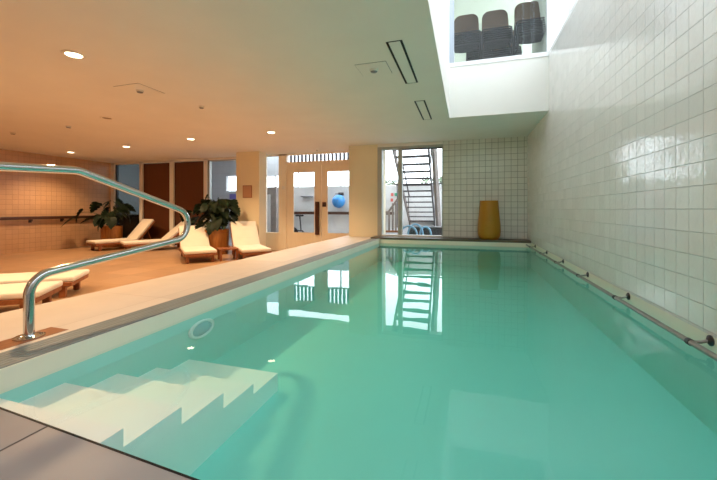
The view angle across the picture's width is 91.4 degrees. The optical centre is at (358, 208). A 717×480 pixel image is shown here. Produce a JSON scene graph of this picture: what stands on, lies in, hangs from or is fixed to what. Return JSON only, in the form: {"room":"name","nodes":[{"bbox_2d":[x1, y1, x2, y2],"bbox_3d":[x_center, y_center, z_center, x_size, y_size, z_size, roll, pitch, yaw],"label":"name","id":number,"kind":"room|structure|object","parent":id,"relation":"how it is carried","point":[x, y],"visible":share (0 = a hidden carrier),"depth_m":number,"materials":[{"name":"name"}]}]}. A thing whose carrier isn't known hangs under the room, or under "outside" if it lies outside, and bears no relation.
{"room":"indoor swimming pool","nodes":[
{"label":"indoor swimming pool","id":0,"kind":"room"},
{"bbox_2d":[0,149,110,254],"bbox_3d":[-9.691,-0.177,6.167,0.250,2.600,11.100,0,0,17],"label":"wall","id":1,"kind":"structure","parent":0,"point":[22,194],"depth_m":9.60,"materials":[{"name":"tile"}]},
{"bbox_2d":[0,215,93,222],"bbox_3d":[-9.580,0.276,5.924,0.105,0.160,10.500,0,0,17],"label":"wall bar","id":2,"kind":"object","parent":1,"relation":"attached to","point":[30,219],"visible":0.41,"depth_m":9.33,"materials":[{"name":"red wood"}]},
{"bbox_2d":[0,409,190,479],"bbox_3d":[-0.633,0.932,-0.708,3.168,0.582,3.275,0,0,17],"label":"deck","id":3,"kind":"object","parent":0,"point":[29,450],"depth_m":0.90,"materials":[{"name":"tile"}]},
{"bbox_2d":[0,407,198,479],"bbox_3d":[-0.185,0.678,0.750,3.177,0.076,0.006,0,0,21],"label":"coping","id":4,"kind":"object","parent":3,"relation":"attached to","point":[1,408],"depth_m":0.94,"materials":[{"name":"stone"}]},
{"bbox_2d":[0,245,279,312],"bbox_3d":[-5.696,1.173,4.940,8.310,0.100,11.100,0,0,17],"label":"floor","id":5,"kind":"structure","parent":0,"point":[167,260],"depth_m":7.21,"materials":[{"name":"stone"}]},
{"bbox_2d":[0,281,62,308],"bbox_3d":[-4.197,0.712,3.626,1.632,0.822,0.640,0,0,-21],"label":"sun lounger","id":6,"kind":"object","parent":5,"relation":"on","point":[10,294],"visible":0.7,"depth_m":3.76,"materials":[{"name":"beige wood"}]},
{"bbox_2d":[0,281,62,299],"bbox_3d":[-3.958,0.889,3.719,1.120,0.068,0.620,0,0,-21],"label":"seat cushion","id":7,"kind":"object","parent":6,"relation":"on","point":[13,291],"depth_m":3.76,"materials":[{"name":"beige fabric"}]},
{"bbox_2d":[0,269,89,297],"bbox_3d":[-4.478,0.712,4.411,1.632,0.822,0.640,0,0,-22],"label":"sun lounger","id":8,"kind":"object","parent":5,"relation":"on","point":[73,278],"visible":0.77,"depth_m":4.43,"materials":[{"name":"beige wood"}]},
{"bbox_2d":[0,269,89,283],"bbox_3d":[-4.241,0.889,4.508,1.120,0.068,0.620,0,0,-22],"label":"seat cushion","id":9,"kind":"object","parent":8,"relation":"on","point":[70,277],"depth_m":4.43,"materials":[{"name":"beige fabric"}]},
{"bbox_2d":[61,198,135,247],"bbox_3d":[-7.425,0.396,10.204,1.188,1.454,1.636,0,0,17],"label":"potted plant","id":10,"kind":"object","parent":5,"relation":"on","point":[111,231],"visible":0.94,"depth_m":10.22,"materials":[{"name":"green plant"}]},
{"bbox_2d":[86,219,154,250],"bbox_3d":[-6.732,0.712,9.997,0.640,0.822,1.550,0,0,34],"label":"sun lounger","id":11,"kind":"object","parent":5,"relation":"on","point":[144,225],"visible":0.8,"depth_m":10.11,"materials":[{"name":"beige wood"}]},
{"bbox_2d":[86,238,136,243],"bbox_3d":[-6.873,0.889,9.791,0.620,0.068,1.050,0,0,34],"label":"seat cushion","id":12,"kind":"object","parent":11,"relation":"on","point":[103,241],"depth_m":9.51,"materials":[{"name":"beige fabric"}]},
{"bbox_2d":[127,219,153,239],"bbox_3d":[-6.469,0.600,10.382,0.620,0.599,0.499,0,0,34],"label":"cushion","id":13,"kind":"object","parent":11,"relation":"on","point":[141,229],"depth_m":10.31,"materials":[{"name":"beige fabric"}]},
{"bbox_2d":[120,221,183,248],"bbox_3d":[-5.607,0.742,9.696,1.578,0.762,0.640,0,0,-41],"label":"sun lounger","id":14,"kind":"object","parent":5,"relation":"on","point":[173,233],"visible":0.48,"depth_m":9.50,"materials":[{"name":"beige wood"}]},
{"bbox_2d":[120,239,162,244],"bbox_3d":[-5.817,0.889,9.512,1.020,0.068,0.620,0,0,-41],"label":"seat cushion","id":15,"kind":"object","parent":14,"relation":"on","point":[130,242],"depth_m":9.24,"materials":[{"name":"beige fabric"}]},
{"bbox_2d":[161,221,183,239],"bbox_3d":[-5.250,0.630,10.011,0.590,0.539,0.620,0,0,-41],"label":"cushion","id":16,"kind":"object","parent":14,"relation":"on","point":[173,233],"depth_m":9.89,"materials":[{"name":"beige fabric"}]},
{"bbox_2d":[178,225,216,263],"bbox_3d":[-3.670,0.764,7.928,0.640,0.718,1.644,0,0,-31],"label":"sun lounger","id":17,"kind":"object","parent":5,"relation":"on","point":[196,244],"visible":0.92,"depth_m":8.03,"materials":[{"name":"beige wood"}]},
{"bbox_2d":[179,225,209,246],"bbox_3d":[-3.925,0.653,8.357,0.620,0.496,0.576,0,0,-31],"label":"cushion","id":18,"kind":"object","parent":17,"relation":"on","point":[196,237],"depth_m":8.30,"materials":[{"name":"beige fabric"}]},
{"bbox_2d":[180,245,216,254],"bbox_3d":[-3.527,0.889,7.685,0.620,0.068,1.080,0,0,-31],"label":"seat cushion","id":19,"kind":"object","parent":17,"relation":"on","point":[184,249],"depth_m":7.39,"materials":[{"name":"beige fabric"}]},
{"bbox_2d":[179,194,240,254],"bbox_3d":[-3.646,0.370,8.812,1.622,1.505,0.865,0,0,17],"label":"potted plant","id":20,"kind":"object","parent":5,"relation":"on","point":[217,211],"visible":0.97,"depth_m":8.58,"materials":[{"name":"green plant"}]},
{"bbox_2d":[217,247,238,260],"bbox_3d":[-2.905,0.994,7.776,0.400,0.258,0.400,0,0,-29],"label":"side table","id":21,"kind":"object","parent":5,"relation":"on","point":[221,249],"visible":0.99,"depth_m":7.69,"materials":[{"name":"red wood"}]},
{"bbox_2d":[229,221,271,258],"bbox_3d":[-2.546,0.716,8.163,0.640,0.815,1.550,0,0,-29],"label":"sun lounger","id":22,"kind":"object","parent":5,"relation":"on","point":[244,234],"visible":0.86,"depth_m":8.43,"materials":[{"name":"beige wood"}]},
{"bbox_2d":[230,221,259,245],"bbox_3d":[-2.781,0.604,8.583,0.620,0.591,0.508,0,0,-29],"label":"cushion","id":23,"kind":"object","parent":22,"relation":"on","point":[242,232],"depth_m":8.54,"materials":[{"name":"beige fabric"}]},
{"bbox_2d":[233,244,270,252],"bbox_3d":[-2.426,0.889,7.949,0.620,0.068,1.060,0,0,-29],"label":"seat cushion","id":24,"kind":"object","parent":22,"relation":"on","point":[243,248],"depth_m":7.61,"materials":[{"name":"beige fabric"}]},
{"bbox_2d":[266,151,348,249],"bbox_3d":[-1.491,-0.177,9.350,3.140,2.600,0.120,0,0,17],"label":"door frame","id":25,"kind":"structure","parent":5,"relation":"on","point":[274,240],"depth_m":9.45,"materials":[{"name":"brown wood"}]},
{"bbox_2d":[287,165,321,248],"bbox_3d":[-1.451,-0.023,9.283,1.005,2.272,0.115,0,0,17],"label":"door","id":26,"kind":"structure","parent":25,"relation":"attached to","point":[294,239],"depth_m":9.29,"materials":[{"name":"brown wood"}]},
{"bbox_2d":[290,153,348,161],"bbox_3d":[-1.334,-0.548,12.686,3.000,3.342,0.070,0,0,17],"label":"screen","id":27,"kind":"object","parent":25,"relation":"attached to","point":[340,154],"visible":0.2,"depth_m":12.65,"materials":[{"name":"grey metal"}]},
{"bbox_2d":[322,164,348,240],"bbox_3d":[-0.490,-0.023,8.995,0.980,2.272,0.100,0,0,17],"label":"door","id":28,"kind":"structure","parent":25,"relation":"attached to","point":[326,168],"depth_m":9.10,"materials":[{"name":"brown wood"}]},
{"bbox_2d":[0,235,370,352],"bbox_3d":[-1.376,0.932,3.561,0.759,0.582,11.000,0,0,17],"label":"pool deck","id":29,"kind":"object","parent":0,"point":[72,313],"visible":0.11,"depth_m":2.65,"materials":[{"name":"stone"}]},
{"bbox_2d":[0,327,68,349],"bbox_3d":[-1.769,0.640,1.341,0.134,0.001,1.125,0,0,17],"label":"floor plate","id":30,"kind":"object","parent":29,"relation":"on","point":[8,343],"visible":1,"depth_m":1.71,"materials":[{"name":"brown tile"}]},
{"bbox_2d":[0,162,190,341],"bbox_3d":[-1.592,0.201,1.935,0.124,0.879,1.748,0,0,17],"label":"pool handrail","id":31,"kind":"object","parent":30,"relation":"on","point":[29,333],"visible":1,"depth_m":1.92,"materials":[{"name":"silver metal"}]},
{"bbox_2d":[119,156,278,235],"bbox_3d":[-5.552,-0.568,12.663,4.550,3.382,3.750,0,0,17],"label":"wall","id":32,"kind":"structure","parent":0,"point":[221,170],"depth_m":13.85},
{"bbox_2d":[116,165,118,224],"bbox_3d":[-7.322,-0.149,11.167,1.045,2.545,0.070,0,0,17],"label":"window","id":33,"kind":"structure","parent":32,"relation":"in","point":[117,166],"depth_m":11.30,"materials":[{"name":"grey glass"}]},
{"bbox_2d":[144,163,168,238],"bbox_3d":[-6.202,-0.152,10.816,1.058,2.510,0.062,0,0,17],"label":"wall panel","id":34,"kind":"object","parent":32,"relation":"attached to","point":[156,175],"visible":0.7,"depth_m":10.79,"materials":[{"name":"red wood"}]},
{"bbox_2d":[111,157,235,245],"bbox_3d":[-5.457,-0.177,10.589,5.250,2.600,0.160,0,0,17],"label":"trim","id":35,"kind":"structure","parent":32,"relation":"attached to","point":[171,162],"depth_m":10.58,"materials":[{"name":"white paint"}]},
{"bbox_2d":[175,161,203,244],"bbox_3d":[-5.026,-0.152,10.456,1.099,2.510,0.062,0,0,17],"label":"wall panel","id":36,"kind":"object","parent":32,"relation":"attached to","point":[189,176],"visible":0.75,"depth_m":10.45,"materials":[{"name":"red wood"}]},
{"bbox_2d":[208,159,235,245],"bbox_3d":[-3.670,-0.149,10.045,1.515,2.545,0.090,0,0,17],"label":"window","id":37,"kind":"structure","parent":32,"relation":"in","point":[209,161],"depth_m":10.22,"materials":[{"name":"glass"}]},
{"bbox_2d":[230,194,235,198],"bbox_3d":[-5.141,-0.514,14.326,0.300,0.210,0.030,0,0,17],"label":"poster","id":38,"kind":"object","parent":32,"relation":"attached to","point":[232,196],"visible":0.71,"depth_m":14.31,"materials":[{"name":"blue paper"}]},
{"bbox_2d":[236,151,265,245],"bbox_3d":[-2.820,-0.177,9.193,0.690,2.600,0.320,0,0,17],"label":"wall column","id":39,"kind":"structure","parent":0,"point":[250,166],"depth_m":9.04,"materials":[{"name":"white paint"}]},
{"bbox_2d":[243,185,251,197],"bbox_3d":[-2.869,-0.449,9.034,0.270,0.320,0.014,0,0,17],"label":"notice","id":40,"kind":"object","parent":39,"relation":"attached to","point":[247,189],"visible":1,"depth_m":9.02,"materials":[{"name":"paper"}]},
{"bbox_2d":[0,0,548,162],"bbox_3d":[-3.717,-1.885,4.332,12.450,0.817,11.100,0,0,17],"label":"ceiling","id":41,"kind":"structure","parent":0,"point":[287,68],"depth_m":4.18,"materials":[{"name":"white paint"}]},
{"bbox_2d":[60,50,86,58],"bbox_3d":[-2.722,-1.472,3.347,0.196,0.009,0.196,0,0,17],"label":"recessed light","id":42,"kind":"object","parent":41,"relation":"in","point":[72,54],"visible":1,"depth_m":3.34,"materials":[{"name":"beige plastic"}]},
{"bbox_2d":[99,116,113,119],"bbox_3d":[-4.083,-1.472,5.679,0.196,0.009,0.196,0,0,17],"label":"recessed light","id":43,"kind":"object","parent":41,"relation":"in","point":[101,117],"visible":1,"depth_m":5.68,"materials":[{"name":"beige plastic"}]},
{"bbox_2d":[113,83,164,96],"bbox_3d":[-2.712,-1.458,4.344,0.388,0.038,0.388,0,0,17],"label":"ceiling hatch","id":44,"kind":"object","parent":41,"relation":"attached to","point":[141,90],"visible":1,"depth_m":4.31,"materials":[{"name":"white paint"}]},
{"bbox_2d":[355,61,391,76],"bbox_3d":[0.160,-1.458,3.602,0.320,0.038,0.329,0,0,17],"label":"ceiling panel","id":45,"kind":"object","parent":41,"relation":"attached to","point":[374,68],"visible":1,"depth_m":3.58,"materials":[{"name":"white paint"}]},
{"bbox_2d":[386,40,417,83],"bbox_3d":[0.467,-1.474,3.584,0.146,0.006,1.062,0,0,17],"label":"ceiling vent","id":46,"kind":"object","parent":41,"relation":"in","point":[397,49],"visible":1,"depth_m":3.47,"materials":[{"name":"metal"}]},
{"bbox_2d":[414,100,431,119],"bbox_3d":[0.984,-1.474,5.268,0.146,0.006,1.038,0,0,17],"label":"ceiling vent","id":47,"kind":"object","parent":41,"relation":"in","point":[421,105],"visible":1,"depth_m":5.18,"materials":[{"name":"metal"}]},
{"bbox_2d":[0,256,716,479],"bbox_3d":[0.911,1.006,3.957,3.381,0.530,7.500,0,0,17],"label":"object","id":48,"kind":"object","parent":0,"point":[398,367],"visible":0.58,"depth_m":2.19,"materials":[{"name":"teal liquid"}]},
{"bbox_2d":[0,359,277,475],"bbox_3d":[-1.009,0.932,1.637,0.671,0.378,1.297,0,0,17],"label":"steps","id":49,"kind":"structure","parent":48,"relation":"on","point":[176,418],"depth_m":1.51,"materials":[{"name":"white tile"}]},
{"bbox_2d":[188,318,213,338],"bbox_3d":[-1.099,0.841,2.461,0.016,0.124,0.250,0,0,17],"label":"lamp","id":50,"kind":"object","parent":48,"relation":"attached to","point":[200,329],"visible":1,"depth_m":2.45,"materials":[{"name":"white"}]},
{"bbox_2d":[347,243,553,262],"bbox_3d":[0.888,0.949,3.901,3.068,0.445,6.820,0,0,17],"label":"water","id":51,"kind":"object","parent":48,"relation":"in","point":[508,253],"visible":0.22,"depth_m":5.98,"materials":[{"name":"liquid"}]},
{"bbox_2d":[349,145,385,236],"bbox_3d":[0.228,-0.418,8.508,0.700,2.118,0.800,0,0,17],"label":"wall pillar","id":52,"kind":"structure","parent":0,"point":[363,158],"depth_m":8.14,"materials":[{"name":"white paint"}]},
{"bbox_2d":[294,185,441,232],"bbox_3d":[1.549,0.152,12.365,12.300,1.942,0.150,0,0,17],"label":"wall","id":53,"kind":"structure","parent":0,"point":[337,223],"depth_m":12.92,"materials":[{"name":"paint"}]},
{"bbox_2d":[275,155,395,187],"bbox_3d":[-1.512,-1.539,13.300,5.900,1.440,0.100,0,0,17],"label":"window","id":54,"kind":"structure","parent":53,"relation":"in","point":[315,155],"depth_m":13.31,"materials":[{"name":"white paint"}]},
{"bbox_2d":[294,212,391,214],"bbox_3d":[-1.559,0.151,13.147,5.900,0.100,0.180,0,0,17],"label":"rail","id":55,"kind":"object","parent":53,"relation":"attached to","point":[339,213],"visible":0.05,"depth_m":12.86,"materials":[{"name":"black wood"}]},
{"bbox_3d":[-0.703,-0.559,12.766,0.200,0.100,0.402,0,0,17],"label":"holder","id":56,"kind":"object","parent":53,"relation":"attached to","visible":0},
{"bbox_2d":[332,195,344,207],"bbox_3d":[-0.724,-0.279,12.698,0.480,0.480,0.489,0,0,17],"label":"exercise ball","id":57,"kind":"object","parent":56,"relation":"on","point":[338,201],"visible":1,"depth_m":12.53,"materials":[{"name":"blue plastic"}]},
{"bbox_2d":[442,0,454,62],"bbox_3d":[0.554,-3.926,3.020,0.200,3.265,11.100,0,0,17],"label":"wall","id":58,"kind":"structure","parent":0,"point":[445,3],"depth_m":4.83,"materials":[{"name":"white paint"}]},
{"bbox_2d":[449,0,549,67],"bbox_3d":[2.205,-3.301,5.487,1.507,2.015,0.095,0,0,17],"label":"window","id":59,"kind":"structure","parent":58,"relation":"in","point":[451,2],"depth_m":5.49,"materials":[{"name":"white paint"}]},
{"bbox_2d":[443,136,526,238],"bbox_3d":[2.659,-0.418,7.448,1.664,2.118,0.200,0,0,17],"label":"wall","id":60,"kind":"structure","parent":0,"point":[475,171],"depth_m":7.35,"materials":[{"name":"tile"}]},
{"bbox_2d":[377,141,442,236],"bbox_3d":[1.153,-0.432,7.863,1.458,2.090,0.190,0,0,17],"label":"window","id":61,"kind":"structure","parent":60,"relation":"in","point":[400,147],"depth_m":7.88,"materials":[{"name":"grey metal"}]},
{"bbox_2d":[454,0,525,23],"bbox_3d":[2.582,-4.934,6.817,1.447,1.250,2.650,0,0,17],"label":"ceiling","id":62,"kind":"structure","parent":0,"point":[479,8],"depth_m":7.45,"materials":[{"name":"white"}]},
{"bbox_2d":[455,0,531,61],"bbox_3d":[2.990,-3.926,8.130,1.857,3.265,0.100,0,0,17],"label":"wall","id":63,"kind":"structure","parent":0,"point":[459,57],"depth_m":8.13,"materials":[{"name":"white"}]},
{"bbox_2d":[527,0,716,337],"bbox_3d":[2.044,-2.409,2.249,0.213,6.100,10.500,0,0,17],"label":"wall","id":64,"kind":"structure","parent":0,"point":[622,159],"depth_m":2.56,"materials":[{"name":"tile"}]},
{"bbox_2d":[0,239,716,393],"bbox_3d":[0.956,0.691,4.048,3.350,0.100,7.300,0,0,17],"label":"pool edge","id":65,"kind":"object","parent":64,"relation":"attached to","point":[19,374],"depth_m":2.13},
{"bbox_2d":[0,238,376,368],"bbox_3d":[-0.547,0.652,4.640,0.189,0.027,7.050,0,0,17],"label":"grille","id":66,"kind":"object","parent":65,"relation":"on","point":[13,356],"visible":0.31,"depth_m":2.04,"materials":[{"name":"grey metal"}]},
{"bbox_2d":[371,236,530,242],"bbox_3d":[1.844,0.633,7.355,3.168,0.040,0.455,0,0,17],"label":"ledge","id":67,"kind":"object","parent":65,"relation":"on","point":[374,237],"visible":0.93,"depth_m":7.22,"materials":[{"name":"stone"}]},
{"bbox_2d":[478,200,500,239],"bbox_3d":[2.652,0.222,7.110,0.444,0.782,0.444,0,0,17],"label":"planter","id":68,"kind":"object","parent":67,"relation":"on","point":[489,227],"visible":1,"depth_m":6.94,"materials":[{"name":"yellow ceramic"}]},
{"bbox_2d":[526,244,716,360],"bbox_3d":[2.200,0.670,3.296,0.105,0.060,6.967,0,0,17],"label":"grab rail","id":69,"kind":"object","parent":65,"relation":"attached to","point":[709,340],"visible":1,"depth_m":2.16,"materials":[{"name":"grey metal"}]},
{"bbox_2d":[522,0,577,54],"bbox_3d":[2.132,-3.934,2.536,0.213,3.250,11.100,0,0,17],"label":"window","id":70,"kind":"structure","parent":64,"relation":"in","point":[554,34],"depth_m":5.21,"materials":[{"name":"white paint"}]},
{"bbox_3d":[-3.370,1.173,12.019,8.900,0.100,3.800,0,0,17],"label":"floor","id":71,"kind":"structure","parent":0,"visible":0},
{"bbox_2d":[119,214,138,237],"bbox_3d":[-7.165,0.623,11.668,1.790,0.900,0.440,0,0,17],"label":"base cabinet","id":72,"kind":"object","parent":71,"relation":"on","point":[128,227],"visible":0.23,"depth_m":11.57,"materials":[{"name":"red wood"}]},
{"bbox_2d":[267,187,278,231],"bbox_3d":[-3.380,0.163,13.006,1.000,1.920,0.520,0,0,17],"label":"locker","id":73,"kind":"object","parent":71,"relation":"on","point":[272,192],"visible":0.21,"depth_m":12.69,"materials":[{"name":"grey metal"}]},
{"bbox_2d":[294,214,303,231],"bbox_3d":[-2.001,0.576,11.592,0.825,1.094,0.500,0,0,-3],"label":"exercise bike","id":74,"kind":"object","parent":71,"relation":"on","point":[299,215],"visible":0.31,"depth_m":11.57,"materials":[{"name":"black metal"}]},
{"bbox_3d":[2.672,-2.306,6.753,1.657,0.025,2.720,0,0,17],"label":"floor","id":75,"kind":"structure","parent":0,"visible":0},
{"bbox_2d":[454,24,481,59],"bbox_3d":[1.848,-2.813,6.017,0.512,0.992,0.531,0,0,17],"label":"chair","id":76,"kind":"object","parent":75,"relation":"on","point":[465,47],"visible":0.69,"depth_m":6.11,"materials":[{"name":"black metal"}]},
{"bbox_2d":[454,22,481,49],"bbox_3d":[1.857,-2.861,6.042,0.512,0.992,0.531,0,0,17],"label":"chair","id":77,"kind":"object","parent":76,"relation":"on","point":[470,40],"visible":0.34,"depth_m":5.94,"materials":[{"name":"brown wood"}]},
{"bbox_2d":[454,20,480,59],"bbox_3d":[1.860,-2.909,6.068,0.512,0.992,0.531,0,0,17],"label":"chair","id":78,"kind":"object","parent":77,"relation":"on","point":[469,38],"visible":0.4,"depth_m":5.96,"materials":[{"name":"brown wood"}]},
{"bbox_2d":[454,18,480,41],"bbox_3d":[1.872,-2.957,6.091,0.512,0.992,0.531,0,0,17],"label":"chair","id":79,"kind":"object","parent":78,"relation":"on","point":[475,19],"visible":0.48,"depth_m":6.00,"materials":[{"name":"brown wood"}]},
{"bbox_2d":[454,16,480,38],"bbox_3d":[1.878,-3.005,6.117,0.512,0.992,0.531,0,0,17],"label":"chair","id":80,"kind":"object","parent":78,"relation":"on","point":[474,33],"visible":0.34,"depth_m":5.97,"materials":[{"name":"brown wood"}]},
{"bbox_2d":[454,14,480,36],"bbox_3d":[1.886,-3.053,6.141,0.512,0.992,0.531,0,0,17],"label":"chair","id":81,"kind":"object","parent":78,"relation":"on","point":[473,31],"visible":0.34,"depth_m":6.00,"materials":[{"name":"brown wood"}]},
{"bbox_2d":[466,45,492,60],"bbox_3d":[2.265,-2.813,6.559,0.512,0.992,0.531,0,0,17],"label":"chair","id":82,"kind":"object","parent":75,"relation":"on","point":[488,56],"visible":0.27,"depth_m":6.41,"materials":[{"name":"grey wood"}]},
{"bbox_2d":[466,53,492,59],"bbox_3d":[2.275,-2.861,6.583,0.512,0.992,0.531,0,0,17],"label":"chair","id":83,"kind":"object","parent":82,"relation":"on","point":[487,54],"visible":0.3,"depth_m":6.40,"materials":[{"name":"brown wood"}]},
{"bbox_2d":[466,51,492,57],"bbox_3d":[2.284,-2.909,6.607,0.512,0.992,0.531,0,0,17],"label":"chair","id":84,"kind":"object","parent":83,"relation":"on","point":[487,51],"visible":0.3,"depth_m":6.43,"materials":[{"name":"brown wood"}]},
{"bbox_2d":[466,49,492,55],"bbox_3d":[2.291,-2.957,6.632,0.512,0.992,0.531,0,0,17],"label":"chair","id":85,"kind":"object","parent":83,"relation":"on","point":[491,49],"visible":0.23,"depth_m":6.46,"materials":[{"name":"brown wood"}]},
{"bbox_2d":[482,19,514,58],"bbox_3d":[2.316,-2.813,5.873,0.512,0.992,0.531,0,0,17],"label":"chair","id":86,"kind":"object","parent":75,"relation":"on","point":[496,43],"visible":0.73,"depth_m":5.95,"materials":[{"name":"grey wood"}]},
{"bbox_2d":[482,17,512,46],"bbox_3d":[2.323,-2.861,5.898,0.512,0.992,0.531,0,0,17],"label":"chair","id":87,"kind":"object","parent":86,"relation":"on","point":[499,36],"visible":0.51,"depth_m":5.79,"materials":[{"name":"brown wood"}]},
{"bbox_2d":[481,15,512,48],"bbox_3d":[2.330,-2.909,5.924,0.512,0.992,0.531,0,0,17],"label":"chair","id":88,"kind":"object","parent":87,"relation":"on","point":[505,33],"visible":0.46,"depth_m":5.79,"materials":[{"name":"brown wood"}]},
{"bbox_2d":[481,13,512,51],"bbox_3d":[2.336,-2.957,5.949,0.512,0.992,0.531,0,0,17],"label":"chair","id":89,"kind":"object","parent":88,"relation":"on","point":[503,31],"visible":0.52,"depth_m":5.80,"materials":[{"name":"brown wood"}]},
{"bbox_2d":[482,11,512,35],"bbox_3d":[2.346,-3.005,5.973,0.512,0.992,0.531,0,0,17],"label":"chair","id":90,"kind":"object","parent":89,"relation":"on","point":[502,29],"visible":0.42,"depth_m":5.86,"materials":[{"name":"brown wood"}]},
{"bbox_2d":[481,9,511,48],"bbox_3d":[2.353,-3.053,5.998,0.512,0.992,0.531,0,0,17],"label":"chair","id":91,"kind":"object","parent":90,"relation":"on","point":[510,26],"visible":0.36,"depth_m":5.87,"materials":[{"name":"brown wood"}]},
{"bbox_2d":[493,44,521,57],"bbox_3d":[2.706,-2.813,6.423,0.512,0.992,0.531,0,0,17],"label":"chair","id":92,"kind":"object","parent":75,"relation":"on","point":[504,54],"visible":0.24,"depth_m":6.27,"materials":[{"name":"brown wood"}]},
{"bbox_2d":[493,34,521,56],"bbox_3d":[2.716,-2.861,6.447,0.512,0.992,0.531,0,0,17],"label":"chair","id":93,"kind":"object","parent":92,"relation":"on","point":[503,52],"visible":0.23,"depth_m":6.27,"materials":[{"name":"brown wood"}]},
{"bbox_2d":[492,31,520,57],"bbox_3d":[2.717,-2.909,6.474,0.512,0.992,0.531,0,0,17],"label":"chair","id":94,"kind":"object","parent":93,"relation":"on","point":[495,51],"visible":0.2,"depth_m":6.30,"materials":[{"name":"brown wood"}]},
{"bbox_2d":[493,29,520,52],"bbox_3d":[2.728,-2.957,6.498,0.512,0.992,0.531,0,0,17],"label":"chair","id":95,"kind":"object","parent":94,"relation":"on","point":[509,29],"visible":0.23,"depth_m":6.32,"materials":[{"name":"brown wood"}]},
{"bbox_2d":[514,13,545,54],"bbox_3d":[2.813,-2.813,5.679,0.512,0.992,0.531,0,0,17],"label":"chair","id":96,"kind":"object","parent":75,"relation":"on","point":[532,37],"visible":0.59,"depth_m":5.74,"materials":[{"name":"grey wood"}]},
{"bbox_2d":[514,11,545,51],"bbox_3d":[2.821,-2.861,5.704,0.512,0.992,0.531,0,0,17],"label":"chair","id":97,"kind":"object","parent":96,"relation":"on","point":[542,29],"visible":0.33,"depth_m":5.60,"materials":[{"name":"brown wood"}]},
{"bbox_2d":[514,9,545,47],"bbox_3d":[2.828,-2.909,5.729,0.512,0.992,0.531,0,0,17],"label":"chair","id":98,"kind":"object","parent":97,"relation":"on","point":[530,10],"visible":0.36,"depth_m":5.68,"materials":[{"name":"brown wood"}]},
{"bbox_2d":[514,7,545,54],"bbox_3d":[2.834,-2.957,5.754,0.512,0.992,0.531,0,0,17],"label":"chair","id":99,"kind":"object","parent":98,"relation":"on","point":[518,11],"visible":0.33,"depth_m":5.61,"materials":[{"name":"brown wood"}]},
{"bbox_2d":[514,5,544,42],"bbox_3d":[2.840,-3.005,5.779,0.512,0.992,0.531,0,0,17],"label":"chair","id":100,"kind":"object","parent":99,"relation":"on","point":[536,23],"visible":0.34,"depth_m":5.63,"materials":[{"name":"metal"}]},
{"bbox_2d":[512,3,544,55],"bbox_3d":[2.849,-3.053,5.804,0.512,0.992,0.531,0,0,17],"label":"chair","id":101,"kind":"object","parent":100,"relation":"on","point":[535,21],"visible":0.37,"depth_m":5.82,"materials":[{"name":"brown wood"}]},
{"bbox_2d":[512,1,544,52],"bbox_3d":[2.857,-3.101,5.829,0.512,0.992,0.531,0,0,17],"label":"chair","id":102,"kind":"object","parent":101,"relation":"on","point":[533,19],"visible":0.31,"depth_m":5.78,"materials":[{"name":"brown wicker"}]},
{"label":"outside","id":103,"kind":"structure","parent":0,"visible":0},
{"bbox_3d":[10.629,1.323,34.605,80.000,0.200,47.600,0,0,17],"label":"ground","id":104,"kind":"structure","parent":103,"visible":0},
{"bbox_2d":[386,179,397,185],"bbox_3d":[2.042,-0.373,22.365,2.187,3.000,2.164,0,0,17],"label":"tree","id":105,"kind":"object","parent":104,"relation":"on","point":[394,181],"visible":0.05,"depth_m":22.03,"materials":[{"name":"green plant"}]},
{"bbox_2d":[420,176,441,184],"bbox_3d":[4.736,-0.429,20.529,2.269,3.113,2.229,0,0,17],"label":"tree","id":106,"kind":"object","parent":104,"relation":"on","point":[440,178],"visible":0.06,"depth_m":20.51,"materials":[{"name":"green plant"}]},
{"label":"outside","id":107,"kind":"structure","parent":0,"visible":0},
{"bbox_2d":[386,227,407,233],"bbox_3d":[4.094,0.932,11.285,5.800,0.582,8.020,0,0,17],"label":"floor","id":108,"kind":"structure","parent":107,"point":[405,230],"depth_m":9.55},
{"bbox_2d":[386,197,397,231],"bbox_3d":[0.820,0.143,9.686,0.820,0.995,0.100,0,0,17],"label":"balustrade","id":109,"kind":"object","parent":108,"relation":"on","point":[396,200],"visible":0.44,"depth_m":9.62,"materials":[{"name":"grey wood"}]},
{"bbox_2d":[403,225,417,234],"bbox_3d":[1.210,0.507,8.437,0.446,0.245,0.048,0,0,17],"label":"hose","id":110,"kind":"object","parent":108,"relation":"on","point":[411,226],"visible":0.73,"depth_m":8.39,"materials":[{"name":"blue"}]},
{"bbox_2d":[392,149,434,225],"bbox_3d":[1.717,-0.912,10.219,0.956,3.372,4.620,0,0,14],"label":"staircase","id":111,"kind":"structure","parent":108,"relation":"on","point":[395,156],"depth_m":9.87,"materials":[{"name":"grey metal"}]},
{"bbox_2d":[407,223,423,234],"bbox_3d":[1.377,0.486,8.469,0.406,0.284,0.048,0,0,17],"label":"hose","id":112,"kind":"object","parent":108,"relation":"on","point":[409,228],"visible":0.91,"depth_m":8.45,"materials":[{"name":"blue"}]},
{"bbox_2d":[394,183,441,226],"bbox_3d":[2.884,-0.122,11.772,3.400,1.526,0.052,0,0,17],"label":"terrace railing","id":113,"kind":"object","parent":108,"relation":"on","point":[407,183],"visible":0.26,"depth_m":12.23,"materials":[{"name":"grey metal"}]},
{"bbox_2d":[408,226,441,234],"bbox_3d":[1.714,0.533,8.679,0.960,0.215,0.240,0,0,17],"label":"trough","id":114,"kind":"object","parent":108,"relation":"on","point":[436,230],"visible":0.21,"depth_m":8.57,"materials":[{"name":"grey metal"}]},
{"bbox_2d":[419,226,431,234],"bbox_3d":[1.613,0.516,8.418,0.306,0.224,0.048,0,0,17],"label":"hose","id":115,"kind":"object","parent":108,"relation":"on","point":[423,227],"visible":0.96,"depth_m":8.39,"materials":[{"name":"blue"}]},
{"bbox_2d":[431,149,440,225],"bbox_3d":[1.989,-0.659,8.961,0.140,2.646,1.035,0,0,22],"label":"post","id":116,"kind":"object","parent":108,"relation":"on","point":[434,151],"visible":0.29,"depth_m":8.95,"materials":[{"name":"white metal"}]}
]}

